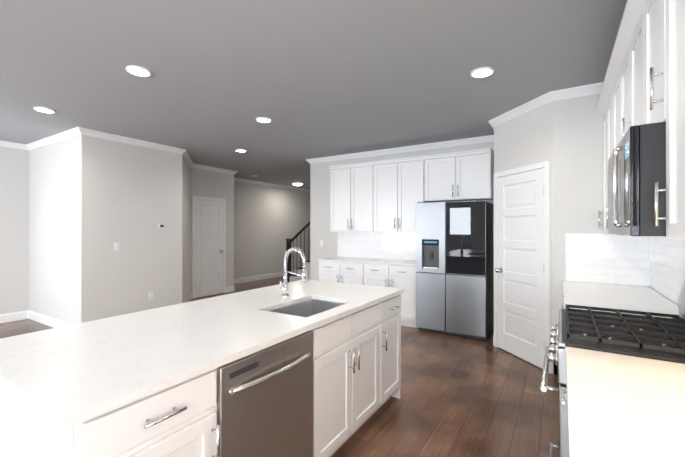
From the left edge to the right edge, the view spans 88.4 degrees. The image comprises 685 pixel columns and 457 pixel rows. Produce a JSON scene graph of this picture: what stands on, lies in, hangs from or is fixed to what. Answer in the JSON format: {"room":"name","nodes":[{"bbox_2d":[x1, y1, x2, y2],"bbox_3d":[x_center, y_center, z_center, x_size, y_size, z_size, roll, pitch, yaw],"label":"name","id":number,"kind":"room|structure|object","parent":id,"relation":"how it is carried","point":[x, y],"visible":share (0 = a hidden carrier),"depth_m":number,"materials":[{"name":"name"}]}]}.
{"room":"kitchen","nodes":[
{"label":"kitchen","id":0,"kind":"room"},
{"bbox_2d":[0,276,558,456],"bbox_3d":[-0.905,1.473,4.707,8.100,0.100,15.980,0,0,32],"label":"floor","id":1,"kind":"structure","parent":0,"point":[461,396],"depth_m":2.84,"materials":[{"name":"brown wood"}]},
{"bbox_2d":[0,291,403,456],"bbox_3d":[-0.527,0.974,2.192,1.068,0.885,2.341,0,0,32],"label":"kitchen island","id":2,"kind":"object","parent":1,"relation":"on","point":[304,367],"depth_m":1.52,"materials":[{"name":"white"}]},
{"bbox_2d":[0,279,347,382],"bbox_3d":[-0.759,0.516,2.341,0.566,0.030,2.370,0,0,32],"label":"island countertop","id":3,"kind":"structure","parent":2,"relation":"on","point":[34,349],"depth_m":1.78,"materials":[{"name":"white stone"}]},
{"bbox_2d":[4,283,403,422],"bbox_3d":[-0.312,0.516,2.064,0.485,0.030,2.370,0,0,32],"label":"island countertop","id":4,"kind":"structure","parent":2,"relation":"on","point":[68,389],"depth_m":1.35,"materials":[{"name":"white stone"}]},
{"bbox_2d":[268,299,343,314],"bbox_3d":[-0.217,0.622,2.317,0.404,0.206,0.584,0,0,32],"label":"sink","id":5,"kind":"object","parent":4,"relation":"in","point":[302,306],"depth_m":2.56,"materials":[{"name":"silver metal"}]},
{"bbox_2d":[286,221,309,281],"bbox_3d":[-0.240,0.025,9.281,2.441,2.819,1.020,0,0,32],"label":"staircase","id":6,"kind":"structure","parent":1,"relation":"on","point":[292,277],"depth_m":9.30,"materials":[{"name":"brown"}]},
{"bbox_2d":[319,261,368,284],"bbox_3d":[0.152,0.983,5.866,0.917,0.886,0.621,0,0,32],"label":"base cabinet","id":7,"kind":"object","parent":1,"relation":"on","point":[351,272],"depth_m":5.58,"materials":[{"name":"white wood"}]},
{"bbox_2d":[369,265,417,327],"bbox_3d":[0.818,0.982,5.454,0.917,0.886,0.621,0,0,32],"label":"base cabinet","id":8,"kind":"object","parent":1,"relation":"on","point":[392,273],"depth_m":5.07,"materials":[{"name":"white wood"}]},
{"bbox_2d":[317,257,415,264],"bbox_3d":[0.476,0.525,5.661,1.725,0.030,0.630,0,0,32],"label":"countertop","id":9,"kind":"structure","parent":8,"relation":"on","point":[372,261],"depth_m":5.61,"materials":[{"name":"white stone"}]},
{"bbox_2d":[416,199,493,339],"bbox_3d":[1.580,0.528,4.921,0.910,1.790,0.660,0,0,32],"label":"refrigerator","id":10,"kind":"object","parent":1,"relation":"on","point":[454,268],"visible":0.98,"depth_m":4.63,"materials":[{"name":"grey metal"}]},
{"bbox_2d":[540,279,684,456],"bbox_3d":[1.373,0.823,1.683,0.718,1.185,0.750,0,0,32],"label":"gas range","id":11,"kind":"object","parent":1,"relation":"on","point":[649,335],"visible":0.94,"depth_m":1.58,"materials":[{"name":"silver metal"}]},
{"bbox_2d":[561,281,684,456],"bbox_3d":[0.899,0.955,0.830,0.649,0.915,5.612,0,0,32],"label":"countertop","id":12,"kind":"structure","parent":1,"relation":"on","point":[619,405],"depth_m":1.06,"materials":[{"name":"white stone"}]},
{"bbox_2d":[0,0,626,188],"bbox_3d":[-0.905,-1.367,4.714,8.100,0.100,15.980,0,0,32],"label":"ceiling","id":13,"kind":"structure","parent":0,"point":[312,79],"depth_m":2.93,"materials":[{"name":"grey paint"}]},
{"bbox_2d":[34,107,55,113],"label":"recessed light","id":14,"kind":"object","parent":13,"relation":"in","point":[41,109],"depth_m":3.89,"materials":[{"name":"white"}]},
{"bbox_2d":[126,66,151,76],"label":"recessed light","id":15,"kind":"object","parent":13,"relation":"in","point":[139,71],"depth_m":2.94,"materials":[{"name":"white plastic"}]},
{"bbox_2d":[235,149,246,151],"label":"recessed light","id":16,"kind":"object","parent":13,"relation":"in","point":[238,150],"depth_m":5.88,"materials":[{"name":"white plastic"}]},
{"bbox_2d":[256,117,271,122],"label":"recessed light","id":17,"kind":"object","parent":13,"relation":"in","point":[260,119],"depth_m":4.25,"materials":[{"name":"white plastic"}]},
{"bbox_2d":[292,182,302,185],"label":"recessed light","id":18,"kind":"object","parent":13,"relation":"in","point":[294,183],"depth_m":9.96,"materials":[{"name":"white plastic"}]},
{"bbox_2d":[470,67,494,77],"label":"recessed light","id":19,"kind":"object","parent":13,"relation":"in","point":[481,72],"depth_m":2.96,"materials":[{"name":"white plastic"}]},
{"bbox_2d":[0,93,676,374],"bbox_3d":[-0.905,0.053,4.710,8.100,2.740,15.980,0,0,32],"label":"wall","id":20,"kind":"structure","parent":0,"point":[91,199],"depth_m":5.22,"materials":[{"name":"grey paint"}]},
{"bbox_2d":[114,242,118,250],"bbox_3d":[-3.205,0.253,4.995,0.010,0.115,0.070,0,0,32],"label":"light switch","id":21,"kind":"object","parent":20,"relation":"attached to","point":[116,247],"depth_m":4.99,"materials":[{"name":"white plastic"}]},
{"bbox_2d":[148,291,152,298],"bbox_3d":[-2.947,1.024,5.410,0.009,0.115,0.070,0,0,32],"label":"outlet","id":22,"kind":"object","parent":20,"relation":"attached to","point":[150,294],"depth_m":5.41,"materials":[{"name":"white plastic"}]},
{"bbox_2d":[158,224,164,228],"bbox_3d":[-2.851,-0.035,5.553,0.023,0.080,0.110,0,0,32],"label":"thermostat","id":23,"kind":"object","parent":20,"relation":"attached to","point":[160,226],"depth_m":5.54,"materials":[{"name":"white plastic"}]},
{"bbox_2d":[0,269,557,373],"bbox_3d":[-0.905,1.358,4.707,7.820,0.130,15.700,0,0,32],"label":"baseboard","id":24,"kind":"structure","parent":20,"relation":"attached to","point":[36,317],"depth_m":5.45,"materials":[{"name":"white wood"}]},
{"bbox_2d":[0,82,602,191],"bbox_3d":[-0.905,-1.278,4.714,7.820,0.078,15.700,0,0,32],"label":"crown molding","id":25,"kind":"structure","parent":20,"relation":"attached to","point":[567,93],"depth_m":5.18,"materials":[{"name":"white wood"}]},
{"bbox_2d":[330,161,376,231],"bbox_3d":[0.250,-0.498,5.986,0.899,1.103,0.321,0,0,32],"label":"upper cabinet","id":26,"kind":"object","parent":20,"relation":"attached to","point":[353,187],"depth_m":5.84,"materials":[{"name":"white wood"}]},
{"bbox_2d":[338,232,415,259],"bbox_3d":[0.645,0.282,5.933,1.725,0.456,0.006,0,0,32],"label":"tile backsplash","id":27,"kind":"structure","parent":20,"relation":"attached to","point":[391,245],"depth_m":5.95,"materials":[{"name":"white tile"}]},
{"bbox_2d":[377,156,428,231],"bbox_3d":[0.935,-0.499,5.561,0.968,1.103,0.321,0,0,32],"label":"upper cabinet","id":28,"kind":"object","parent":20,"relation":"attached to","point":[381,196],"depth_m":5.40,"materials":[{"name":"white wood"}]},
{"bbox_2d":[429,148,493,202],"bbox_3d":[1.682,-0.729,5.098,0.920,0.645,0.321,0,0,32],"label":"upper cabinet","id":29,"kind":"object","parent":20,"relation":"attached to","point":[454,176],"depth_m":4.92,"materials":[{"name":"white wood"}]},
{"bbox_2d":[600,100,603,232],"bbox_3d":[2.406,-0.538,2.951,0.322,1.168,0.425,0,0,32],"label":"upper cabinet","id":30,"kind":"object","parent":20,"relation":"attached to","point":[601,101],"depth_m":3.19,"materials":[{"name":"white wood"}]},
{"bbox_2d":[604,64,615,233],"bbox_3d":[2.132,-0.539,2.510,0.322,1.168,0.850,0,0,32],"label":"upper cabinet","id":31,"kind":"object","parent":20,"relation":"attached to","point":[610,92],"depth_m":2.81,"materials":[{"name":"white wood"}]},
{"bbox_2d":[566,233,684,304],"bbox_3d":[0.920,0.262,0.824,0.620,0.469,5.620,0,0,32],"label":"tile backsplash","id":32,"kind":"structure","parent":20,"relation":"attached to","point":[657,264],"depth_m":3.12,"materials":[{"name":"white tile"}]},
{"bbox_2d":[628,0,635,128],"bbox_3d":[1.624,-0.762,1.693,0.322,0.725,0.449,0,0,32],"label":"upper cabinet","id":33,"kind":"object","parent":20,"relation":"attached to","point":[631,15],"depth_m":1.91,"materials":[{"name":"white wood"}]},
{"bbox_2d":[616,28,655,236],"bbox_3d":[1.841,-0.540,2.041,0.322,1.168,0.490,0,0,32],"label":"upper cabinet","id":34,"kind":"object","parent":20,"relation":"attached to","point":[622,56],"depth_m":2.19,"materials":[{"name":"white wood"}]},
{"bbox_2d":[636,0,659,125],"bbox_3d":[1.450,-0.763,1.411,0.322,0.725,0.449,0,0,32],"label":"upper cabinet","id":35,"kind":"object","parent":20,"relation":"attached to","point":[644,81],"depth_m":1.58,"materials":[{"name":"white wood"}]},
{"bbox_2d":[608,122,665,235],"bbox_3d":[1.482,-0.183,1.585,0.452,0.425,0.780,0,0,32],"label":"over-the-range microwave","id":36,"kind":"object","parent":35,"relation":"attached to","point":[636,165],"visible":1,"depth_m":1.34,"materials":[{"name":"black"}]},
{"bbox_2d":[656,0,683,240],"bbox_3d":[1.233,-0.542,1.060,0.322,1.168,0.494,0,0,32],"label":"upper cabinet","id":37,"kind":"object","parent":20,"relation":"attached to","point":[671,11],"depth_m":1.24,"materials":[{"name":"white wood"}]},
{"bbox_2d":[684,0,684,240],"bbox_3d":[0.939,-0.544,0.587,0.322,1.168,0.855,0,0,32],"label":"upper cabinet","id":38,"kind":"object","parent":20,"relation":"attached to","point":[684,0],"depth_m":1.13,"materials":[{"name":"white wood"}]}
]}

